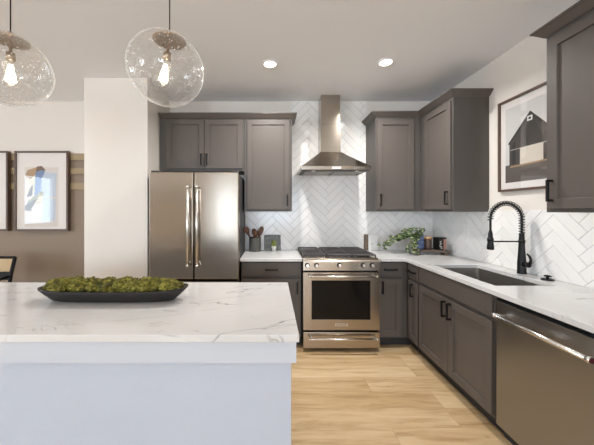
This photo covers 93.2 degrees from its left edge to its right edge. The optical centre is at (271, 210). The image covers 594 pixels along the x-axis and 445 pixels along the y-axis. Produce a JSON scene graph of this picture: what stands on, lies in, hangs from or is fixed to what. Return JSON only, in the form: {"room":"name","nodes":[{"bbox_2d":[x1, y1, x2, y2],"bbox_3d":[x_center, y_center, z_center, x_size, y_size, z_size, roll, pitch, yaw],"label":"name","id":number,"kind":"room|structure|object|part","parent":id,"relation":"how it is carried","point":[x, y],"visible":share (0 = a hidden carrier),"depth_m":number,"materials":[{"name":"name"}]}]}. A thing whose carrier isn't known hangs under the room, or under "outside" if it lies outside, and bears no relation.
{"room":"kitchen","nodes":[
{"label":"kitchen","id":0,"kind":"room"},
{"bbox_2d":[84,78,169,279],"bbox_3d":[-1.585,0.025,3.148,0.645,2.743,0.617,0,0,0],"label":"wall column","id":1,"kind":"structure","parent":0,"point":[122,127],"depth_m":2.84,"materials":[{"name":"white paint"}]},
{"bbox_2d":[0,101,431,281],"bbox_3d":[-2.506,0.025,3.517,9.227,2.743,0.120,0,0,0],"label":"wall","id":2,"kind":"structure","parent":0,"point":[42,256],"depth_m":3.46,"materials":[{"name":"white paint"}]},
{"bbox_2d":[0,151,10,230],"bbox_3d":[-3.533,-0.237,3.416,0.653,0.971,0.044,0,0,0],"label":"framed print","id":3,"kind":"object","parent":2,"relation":"attached to","point":[5,156],"visible":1,"depth_m":3.41,"materials":[{"name":"brown wood"}]},
{"bbox_2d":[14,151,69,230],"bbox_3d":[-2.801,-0.237,3.416,0.653,0.971,0.044,0,0,0],"label":"framed print","id":4,"kind":"object","parent":2,"relation":"attached to","point":[41,178],"visible":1,"depth_m":3.41,"materials":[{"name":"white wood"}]},
{"bbox_2d":[11,183,83,189],"bbox_3d":[-4.454,-0.299,3.448,5.093,0.082,0.018,0,0,0],"label":"trim","id":5,"kind":"structure","parent":2,"relation":"attached to","point":[73,186],"depth_m":3.44,"materials":[{"name":"beige paint"}]},
{"bbox_2d":[11,154,83,159],"bbox_3d":[-4.454,-0.656,3.448,5.093,0.077,0.018,0,0,0],"label":"trim","id":6,"kind":"structure","parent":2,"relation":"attached to","point":[72,156],"depth_m":3.44,"materials":[{"name":"beige paint"}]},
{"bbox_2d":[11,168,83,173],"bbox_3d":[-4.454,-0.487,3.448,5.093,0.076,0.018,0,0,0],"label":"trim","id":7,"kind":"structure","parent":2,"relation":"attached to","point":[72,170],"depth_m":3.44,"materials":[{"name":"beige paint"}]},
{"bbox_2d":[160,119,244,174],"bbox_3d":[-0.780,-0.746,3.264,0.943,0.615,0.382,0,0,0],"label":"upper cabinet","id":8,"kind":"object","parent":2,"relation":"attached to","point":[186,145],"visible":0.94,"depth_m":3.12,"materials":[{"name":"grey paint"}]},
{"bbox_3d":[-0.967,-0.738,3.117,0.423,0.546,0.020,0,0,0],"label":"door","id":9,"kind":"part","parent":8,"relation":"part of","materials":[{"name":"grey paint"}]},
{"bbox_3d":[-0.538,-0.738,3.117,0.423,0.546,0.020,0,0,0],"label":"door","id":10,"kind":"part","parent":8,"relation":"part of","materials":[{"name":"grey paint"}]},
{"bbox_2d":[158,112,296,125],"bbox_3d":[-0.488,-1.048,3.260,1.528,0.059,0.373,0,0,0],"label":"crown molding","id":11,"kind":"structure","parent":2,"relation":"attached to","point":[162,115],"depth_m":3.09,"materials":[{"name":"grey paint"}]},
{"bbox_2d":[245,119,291,210],"bbox_3d":[-0.042,-0.521,3.260,0.530,1.064,0.374,0,0,0],"label":"upper cabinet","id":12,"kind":"object","parent":2,"relation":"attached to","point":[268,142],"visible":1,"depth_m":3.12,"materials":[{"name":"grey paint"}]},
{"bbox_2d":[297,95,370,174],"bbox_3d":[0.685,-0.885,3.215,0.752,0.920,0.465,0,0,0],"label":"range hood","id":13,"kind":"object","parent":2,"relation":"attached to","point":[329,160],"visible":1,"depth_m":3.25,"materials":[{"name":"silver metal"}]},
{"bbox_2d":[246,101,432,249],"bbox_3d":[0.834,-0.431,3.452,2.307,1.829,0.009,0,0,0],"label":"tile backsplash","id":14,"kind":"structure","parent":2,"relation":"attached to","point":[328,210],"depth_m":3.45,"materials":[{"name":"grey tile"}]},
{"bbox_2d":[366,117,419,210],"bbox_3d":[1.405,-0.521,3.260,0.501,1.064,0.374,0,0,0],"label":"upper cabinet","id":15,"kind":"object","parent":2,"relation":"attached to","point":[392,143],"visible":0.99,"depth_m":3.12,"materials":[{"name":"grey paint"}]},
{"bbox_3d":[1.374,-0.511,3.117,0.412,1.000,0.020,0,0,0],"label":"door","id":16,"kind":"part","parent":15,"relation":"part of","materials":[{"name":"grey paint"}]},
{"bbox_2d":[0,0,579,100],"bbox_3d":[-2.506,-1.396,-2.022,9.227,0.100,11.197,0,0,0],"label":"ceiling","id":17,"kind":"structure","parent":0,"point":[320,47],"depth_m":2.27,"materials":[{"name":"paint"}]},
{"bbox_2d":[0,0,54,106],"bbox_3d":[-1.392,-0.952,1.480,0.389,0.787,0.390,0,0,0],"label":"pendant lamp","id":18,"kind":"object","parent":17,"relation":"hanging from","point":[8,39],"visible":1,"depth_m":1.48,"materials":[{"name":"clear glass"}]},
{"bbox_2d":[5,40,15,62],"bbox_3d":[-1.382,-0.844,1.480,0.042,0.101,0.042,0,0,0],"label":"socket","id":19,"kind":"object","parent":18,"relation":"attached to","point":[12,56],"depth_m":1.47,"materials":[{"name":"gold metal"}]},
{"bbox_3d":[-1.382,-1.132,1.480,0.006,0.388,0.006,0,0,0],"label":"cord","id":20,"kind":"part","parent":18,"relation":"part of","materials":[{"name":"black metal"}]},
{"bbox_2d":[125,0,203,106],"bbox_3d":[-0.559,-0.952,1.480,0.389,0.787,0.390,0,0,0],"label":"pendant lamp","id":21,"kind":"object","parent":17,"relation":"hanging from","point":[169,40],"visible":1,"depth_m":1.47,"materials":[{"name":"clear glass"}]},
{"bbox_2d":[162,40,171,61],"bbox_3d":[-0.555,-0.843,1.480,0.046,0.104,0.042,0,0,0],"label":"socket","id":22,"kind":"object","parent":21,"relation":"attached to","point":[166,54],"depth_m":1.47,"materials":[{"name":"gold metal"}]},
{"bbox_3d":[-0.541,-1.132,1.480,0.006,0.388,0.006,0,0,0],"label":"cord","id":23,"kind":"part","parent":21,"relation":"part of","materials":[{"name":"black metal"}]},
{"bbox_2d":[261,60,278,68],"bbox_3d":[-0.018,-1.342,2.573,0.160,0.006,0.160,0,0,0],"label":"recessed light","id":24,"kind":"object","parent":17,"relation":"in","point":[268,64],"visible":1,"depth_m":2.57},
{"bbox_2d":[376,58,394,66],"bbox_3d":[1.033,-1.342,2.545,0.160,0.006,0.160,0,0,0],"label":"recessed light","id":25,"kind":"object","parent":17,"relation":"in","point":[385,62],"visible":1,"depth_m":2.54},
{"bbox_2d":[291,341,512,444],"bbox_3d":[-2.506,1.447,-2.022,9.227,0.100,11.197,0,0,0],"label":"floor","id":26,"kind":"structure","parent":0,"point":[386,394],"depth_m":2.02,"materials":[{"name":"brown wood"}]},
{"bbox_2d":[0,256,16,281],"bbox_3d":[-3.020,0.944,2.754,0.552,0.906,0.548,0,0,0],"label":"dining chair","id":27,"kind":"object","parent":26,"relation":"on","point":[7,263],"visible":0.46,"depth_m":2.99,"materials":[{"name":"black metal"}]},
{"bbox_3d":[-3.020,0.695,2.980,0.480,0.085,0.030,0,0,0],"label":"rail","id":28,"kind":"part","parent":27,"relation":"part of","materials":[{"name":"black wood"}]},
{"bbox_3d":[-3.020,0.584,2.999,0.490,0.137,0.029,0,0,0],"label":"cane panel","id":29,"kind":"part","parent":27,"relation":"part of","materials":[{"name":"beige wicker"}]},
{"bbox_3d":[-3.020,0.505,3.010,0.516,0.028,0.028,0,0,0],"label":"rail","id":30,"kind":"part","parent":27,"relation":"part of","materials":[{"name":"black wood"}]},
{"bbox_3d":[-2.778,0.948,2.976,0.037,0.899,0.108,0,0,22],"label":"leg","id":31,"kind":"part","parent":27,"relation":"part of","materials":[{"name":"black wood"}]},
{"bbox_2d":[0,342,295,444],"bbox_3d":[-1.171,0.956,1.474,2.533,0.883,0.757,0,0,0],"label":"kitchen island","id":32,"kind":"object","parent":26,"relation":"on","point":[52,393],"visible":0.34,"depth_m":1.11,"materials":[{"name":"white paint"}]},
{"bbox_2d":[0,282,298,341],"bbox_3d":[-1.172,0.498,1.486,2.556,0.030,0.795,0,0,0],"label":"island countertop","id":33,"kind":"structure","parent":32,"relation":"on","point":[204,311],"depth_m":1.28,"materials":[{"name":"white stone"}]},
{"bbox_2d":[37,283,187,301],"bbox_3d":[-0.850,0.445,1.515,0.784,0.075,0.200,0,0,0],"label":"dough bowl","id":34,"kind":"object","parent":33,"relation":"on","point":[158,296],"visible":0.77,"depth_m":1.43,"materials":[{"name":"grey wood"}]},
{"bbox_2d":[42,276,184,291],"bbox_3d":[-0.858,0.405,1.514,0.762,0.104,0.185,0,0,0],"label":"moss","id":35,"kind":"object","parent":34,"relation":"in","point":[79,283],"visible":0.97,"depth_m":1.47,"materials":[{"name":"green plant"}]},
{"bbox_2d":[149,171,244,281],"bbox_3d":[-0.766,0.502,3.051,0.882,1.790,0.751,0,0,0],"label":"refrigerator","id":36,"kind":"object","parent":26,"relation":"on","point":[197,219],"visible":0.73,"depth_m":2.74,"materials":[{"name":"metal"}]},
{"bbox_3d":[-0.989,0.147,2.773,0.436,1.056,0.062,0,0,0],"label":"door","id":37,"kind":"part","parent":36,"relation":"part of","materials":[{"name":"silver metal"}]},
{"bbox_3d":[-0.812,0.153,2.710,0.027,0.783,0.068,0,0,0],"label":"handle","id":38,"kind":"part","parent":36,"relation":"part of","materials":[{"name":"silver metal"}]},
{"bbox_3d":[-0.722,0.153,2.710,0.027,0.783,0.068,0,0,0],"label":"handle","id":39,"kind":"part","parent":36,"relation":"part of","materials":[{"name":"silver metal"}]},
{"bbox_3d":[-0.766,0.997,2.773,0.882,0.600,0.062,0,0,0],"label":"freezer drawer","id":40,"kind":"part","parent":36,"relation":"part of","materials":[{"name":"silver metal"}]},
{"bbox_3d":[-0.544,0.147,2.773,0.438,1.056,0.062,0,0,0],"label":"door","id":41,"kind":"part","parent":36,"relation":"part of","materials":[{"name":"silver metal"}]},
{"bbox_2d":[241,262,300,344],"bbox_3d":[-0.007,0.956,3.124,0.614,0.883,0.642,0,0,0],"label":"base cabinet","id":42,"kind":"object","parent":26,"relation":"on","point":[290,272],"visible":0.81,"depth_m":2.84,"materials":[{"name":"grey paint"}]},
{"bbox_2d":[240,250,301,261],"bbox_3d":[-0.009,0.498,3.128,0.625,0.030,0.638,0,0,0],"label":"countertop","id":43,"kind":"structure","parent":42,"relation":"on","point":[263,255],"depth_m":2.94,"materials":[{"name":"white stone"}]},
{"bbox_2d":[249,237,260,251],"bbox_3d":[-0.203,0.400,3.330,0.144,0.165,0.144,0,0,0],"label":"utensil crock","id":44,"kind":"object","parent":43,"relation":"on","point":[254,243],"visible":0.93,"depth_m":3.27,"materials":[{"name":"grey ceramic"}]},
{"bbox_2d":[244,227,250,237],"bbox_3d":[-0.260,0.331,3.309,0.149,0.282,0.017,0,0,-9],"label":"wooden spoon","id":45,"kind":"object","parent":44,"relation":"in","point":[246,229],"visible":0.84,"depth_m":3.30,"materials":[{"name":"brown wood"}]},
{"bbox_2d":[258,227,263,237],"bbox_3d":[-0.159,0.331,3.345,0.121,0.280,0.017,0,0,7],"label":"wooden spoon","id":46,"kind":"object","parent":44,"relation":"in","point":[261,229],"visible":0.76,"depth_m":3.34,"materials":[{"name":"brown wood"}]},
{"bbox_2d":[264,235,280,249],"bbox_3d":[0.005,0.390,3.428,0.204,0.185,0.040,0,0,0],"label":"board","id":47,"kind":"object","parent":43,"relation":"on","point":[268,239],"visible":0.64,"depth_m":3.43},
{"bbox_2d":[271,240,276,250],"bbox_3d":[0.022,0.416,3.345,0.069,0.132,0.069,0,0,0],"label":"potted succulent","id":48,"kind":"object","parent":43,"relation":"on","point":[273,243],"visible":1,"depth_m":3.32,"materials":[{"name":"white ceramic"}]},
{"bbox_3d":[-0.006,0.597,2.847,0.588,0.136,0.020,0,0,0],"label":"drawer","id":49,"kind":"part","parent":42,"relation":"part of","materials":[{"name":"grey paint"}]},
{"bbox_3d":[-0.006,0.985,2.847,0.588,0.588,0.020,0,0,0],"label":"door","id":50,"kind":"part","parent":42,"relation":"part of","materials":[{"name":"grey paint"}]},
{"bbox_2d":[297,247,379,347],"bbox_3d":[0.685,0.920,3.067,0.766,0.953,0.745,0,0,0],"label":"gas range","id":51,"kind":"object","parent":26,"relation":"on","point":[340,287],"visible":0.99,"depth_m":2.76,"materials":[{"name":"silver metal"}]},
{"bbox_2d":[297,249,377,258],"bbox_3d":[0.685,0.483,3.126,0.766,0.016,0.627,0,0,0],"label":"cooktop","id":52,"kind":"object","parent":51,"relation":"in","point":[326,256],"depth_m":2.83,"materials":[{"name":"black metal"}]},
{"bbox_3d":[0.685,0.542,2.792,0.754,0.106,0.070,0,0,0],"label":"control panel","id":53,"kind":"part","parent":51,"relation":"part of","materials":[{"name":"silver metal"}]},
{"bbox_3d":[0.685,0.895,2.780,0.754,0.568,0.045,0,0,0],"label":"oven door","id":54,"kind":"part","parent":51,"relation":"part of","materials":[{"name":"silver metal"}]},
{"bbox_3d":[0.685,1.278,2.780,0.754,0.158,0.045,0,0,0],"label":"drawer","id":55,"kind":"part","parent":51,"relation":"part of","materials":[{"name":"silver metal"}]},
{"bbox_3d":[0.692,0.640,2.725,0.668,0.026,0.063,0,0,0],"label":"handle","id":56,"kind":"part","parent":51,"relation":"part of","materials":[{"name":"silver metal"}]},
{"bbox_3d":[0.692,1.247,2.725,0.668,0.026,0.063,0,0,0],"label":"handle","id":57,"kind":"part","parent":51,"relation":"part of","materials":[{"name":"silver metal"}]},
{"bbox_2d":[378,262,410,344],"bbox_3d":[1.258,0.956,3.124,0.377,0.883,0.642,0,0,0],"label":"base cabinet","id":58,"kind":"object","parent":26,"relation":"on","point":[393,330],"visible":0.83,"depth_m":2.85,"materials":[{"name":"grey paint"}]},
{"bbox_3d":[1.198,0.597,2.847,0.235,0.136,0.020,0,0,0],"label":"drawer","id":59,"kind":"part","parent":58,"relation":"part of","materials":[{"name":"grey paint"}]},
{"bbox_3d":[1.198,0.985,2.847,0.235,0.588,0.020,0,0,0],"label":"door","id":60,"kind":"part","parent":58,"relation":"part of","materials":[{"name":"grey paint"}]},
{"bbox_2d":[406,263,426,359],"bbox_3d":[1.654,0.956,2.768,0.642,0.883,0.296,0,0,0],"label":"base cabinet","id":61,"kind":"object","parent":26,"relation":"on","point":[413,270],"visible":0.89,"depth_m":2.71,"materials":[{"name":"grey paint"}]},
{"bbox_3d":[1.350,0.776,2.717,0.034,0.128,0.014,0,0,0],"label":"handle","id":62,"kind":"part","parent":61,"relation":"part of","materials":[{"name":"black metal"}]},
{"bbox_3d":[1.377,0.597,2.721,0.020,0.136,0.178,0,0,0],"label":"drawer","id":63,"kind":"part","parent":61,"relation":"part of","materials":[{"name":"grey paint"}]},
{"bbox_3d":[1.377,0.985,2.721,0.020,0.588,0.178,0,0,0],"label":"door","id":64,"kind":"part","parent":61,"relation":"part of","materials":[{"name":"grey paint"}]},
{"bbox_2d":[419,267,504,434],"bbox_3d":[1.654,0.956,2.176,0.642,0.883,0.880,0,0,0],"label":"base cabinet","id":65,"kind":"object","parent":26,"relation":"on","point":[457,327],"visible":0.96,"depth_m":2.04,"materials":[{"name":"grey paint"}]},
{"bbox_3d":[1.377,0.985,2.394,0.020,0.588,0.428,0,0,0],"label":"door","id":66,"kind":"part","parent":65,"relation":"part of","materials":[{"name":"grey paint"}]},
{"bbox_3d":[1.350,0.776,2.212,0.034,0.128,0.014,0,0,0],"label":"handle","id":67,"kind":"part","parent":65,"relation":"part of","materials":[{"name":"black metal"}]},
{"bbox_3d":[1.350,0.776,2.144,0.034,0.128,0.014,0,0,0],"label":"handle","id":68,"kind":"part","parent":65,"relation":"part of","materials":[{"name":"black metal"}]},
{"bbox_3d":[1.377,0.985,1.961,0.020,0.588,0.430,0,0,0],"label":"door","id":69,"kind":"part","parent":65,"relation":"part of","materials":[{"name":"grey paint"}]},
{"bbox_2d":[491,297,593,444],"bbox_3d":[1.627,0.963,1.421,0.660,0.868,0.617,0,0,0],"label":"dishwasher","id":70,"kind":"object","parent":26,"relation":"on","point":[545,364],"visible":0.99,"depth_m":1.40,"materials":[{"name":"silver metal"}]},
{"bbox_3d":[1.312,0.617,1.400,0.023,0.023,0.500,0,0,0],"label":"handle","id":71,"kind":"part","parent":70,"relation":"part of","materials":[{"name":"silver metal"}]},
{"bbox_2d":[454,36,591,288],"bbox_3d":[2.047,0.025,-2.082,0.120,2.743,11.077,0,0,0],"label":"wall","id":72,"kind":"structure","parent":0,"point":[523,67],"depth_m":2.33,"materials":[{"name":"white paint"}]},
{"bbox_2d":[420,97,488,211],"bbox_3d":[1.794,-0.521,3.002,0.383,1.064,0.885,0,0,0],"label":"upper cabinet","id":73,"kind":"object","parent":72,"relation":"attached to","point":[454,135],"visible":0.93,"depth_m":2.56,"materials":[{"name":"grey paint"}]},
{"bbox_2d":[362,88,493,125],"bbox_3d":[1.512,-1.067,2.950,0.450,0.055,1.289,0,0,-42],"label":"crown molding","id":74,"kind":"structure","parent":73,"relation":"on","point":[453,92],"depth_m":2.78,"materials":[{"name":"grey paint"}]},
{"bbox_3d":[1.647,-0.511,2.795,0.020,1.000,0.440,0,0,0],"label":"door","id":75,"kind":"part","parent":73,"relation":"part of","materials":[{"name":"grey paint"}]},
{"bbox_3d":[1.620,-0.116,2.610,0.034,0.128,0.014,0,0,0],"label":"handle","id":76,"kind":"part","parent":73,"relation":"part of","materials":[{"name":"black metal"}]},
{"bbox_2d":[433,210,593,288],"bbox_3d":[1.982,0.239,1.823,0.009,0.488,3.247,0,0,0],"label":"tile backsplash","id":77,"kind":"structure","parent":72,"relation":"attached to","point":[560,245],"depth_m":2.12,"materials":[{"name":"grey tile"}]},
{"bbox_2d":[498,81,546,191],"bbox_3d":[1.972,-0.541,2.125,0.029,0.764,0.610,0,0,0],"label":"picture","id":78,"kind":"object","parent":72,"relation":"attached to","point":[522,118],"visible":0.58,"depth_m":2.19,"materials":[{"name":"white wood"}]},
{"bbox_2d":[505,93,546,182],"bbox_3d":[1.972,-0.539,2.125,0.002,0.617,0.480,0,0,0],"label":"print","id":79,"kind":"object","parent":78,"relation":"attached to","point":[526,119],"depth_m":2.17,"materials":[{"name":"paper"}]},
{"bbox_2d":[530,0,593,38],"bbox_3d":[1.794,-1.067,1.010,0.381,0.055,1.466,0,0,0],"label":"crown molding","id":80,"kind":"structure","parent":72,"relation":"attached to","point":[581,7],"depth_m":1.56,"materials":[{"name":"grey paint"}]},
{"bbox_2d":[545,9,593,212],"bbox_3d":[1.790,-0.521,1.010,0.374,1.064,1.360,0,0,0],"label":"upper cabinet","id":81,"kind":"object","parent":72,"relation":"attached to","point":[569,184],"visible":1,"depth_m":1.54,"materials":[{"name":"grey paint"}]},
{"bbox_3d":[1.620,-0.116,1.636,0.034,0.128,0.014,0,0,0],"label":"handle","id":82,"kind":"part","parent":81,"relation":"part of","materials":[{"name":"black metal"}]},
{"bbox_2d":[498,297,593,335],"bbox_3d":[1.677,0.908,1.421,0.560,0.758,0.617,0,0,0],"label":"control panel","id":83,"kind":"object","parent":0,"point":[524,308],"depth_m":1.41,"materials":[{"name":"silver metal"}]},
{"bbox_3d":[1.654,0.956,0.778,0.642,0.883,0.655,0,0,0],"label":"base cabinet","id":84,"kind":"object","parent":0,"visible":0},
{"bbox_2d":[367,250,593,332],"bbox_3d":[1.522,0.498,1.933,0.910,0.030,3.027,0,0,0],"label":"countertop","id":85,"kind":"structure","parent":84,"relation":"on","point":[572,304],"depth_m":1.73,"materials":[{"name":"white stone"}]},
{"bbox_2d":[364,234,377,249],"bbox_3d":[1.205,0.387,3.413,0.160,0.192,0.035,0,0,0],"label":"book","id":86,"kind":"object","parent":85,"relation":"on","point":[370,240],"visible":0.93,"depth_m":3.40,"materials":[{"name":"white paper"}]},
{"bbox_2d":[377,227,424,253],"bbox_3d":[1.467,0.330,3.181,0.475,0.286,0.305,0,0,34],"label":"ivy","id":87,"kind":"object","parent":85,"relation":"on","point":[418,242],"visible":1,"depth_m":3.11,"materials":[{"name":"green plant"}]},
{"bbox_2d":[412,248,450,255],"bbox_3d":[1.755,0.455,3.100,0.356,0.056,0.160,0,0,14],"label":"wooden riser","id":88,"kind":"object","parent":85,"relation":"on","point":[443,252],"visible":0.74,"depth_m":3.03,"materials":[{"name":"brown wood"}]},
{"bbox_2d":[415,236,424,249],"bbox_3d":[1.641,0.358,3.129,0.116,0.143,0.116,0,0,0],"label":"pot","id":89,"kind":"object","parent":88,"relation":"on","point":[421,242],"depth_m":3.08,"materials":[{"name":"blue ceramic"}]},
{"bbox_2d":[424,236,431,248],"bbox_3d":[1.746,0.362,3.136,0.090,0.136,0.090,0,0,0],"label":"storage jar","id":90,"kind":"object","parent":88,"relation":"on","point":[428,240],"visible":0.84,"depth_m":3.10,"materials":[{"name":"brown glass"}]},
{"bbox_2d":[433,237,446,249],"bbox_3d":[1.835,0.362,3.068,0.100,0.136,0.088,0,0,-12],"label":"tin","id":91,"kind":"object","parent":88,"relation":"on","point":[439,243],"visible":1,"depth_m":3.03,"materials":[{"name":"black metal"}]},
{"bbox_2d":[444,268,540,285],"bbox_3d":[1.637,0.622,2.150,0.471,0.220,0.770,0,0,0],"label":"sink","id":92,"kind":"object","parent":85,"relation":"in","point":[496,279],"visible":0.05,"depth_m":2.36,"materials":[{"name":"grey metal"}]},
{"bbox_2d":[487,201,531,273],"bbox_3d":[1.798,0.204,2.119,0.294,0.558,0.116,0,0,0],"label":"kitchen faucet","id":93,"kind":"object","parent":85,"relation":"on","point":[522,265],"visible":1,"depth_m":2.13,"materials":[{"name":"black metal"}]},
{"bbox_3d":[1.795,0.230,2.147,0.282,0.039,0.043,0,0,0],"label":"holder arm","id":94,"kind":"part","parent":93,"relation":"part of","materials":[{"name":"black metal"}]},
{"bbox_3d":[1.915,0.374,2.094,0.042,0.108,0.066,0,0,0],"label":"lever","id":95,"kind":"part","parent":93,"relation":"part of","materials":[{"name":"black metal"}]},
{"bbox_2d":[540,275,554,280],"bbox_3d":[1.915,0.466,1.945,0.074,0.034,0.074,0,0,0],"label":"stopper","id":96,"kind":"object","parent":85,"relation":"on","point":[547,278],"visible":1,"depth_m":1.93,"materials":[{"name":"black metal"}]}
]}

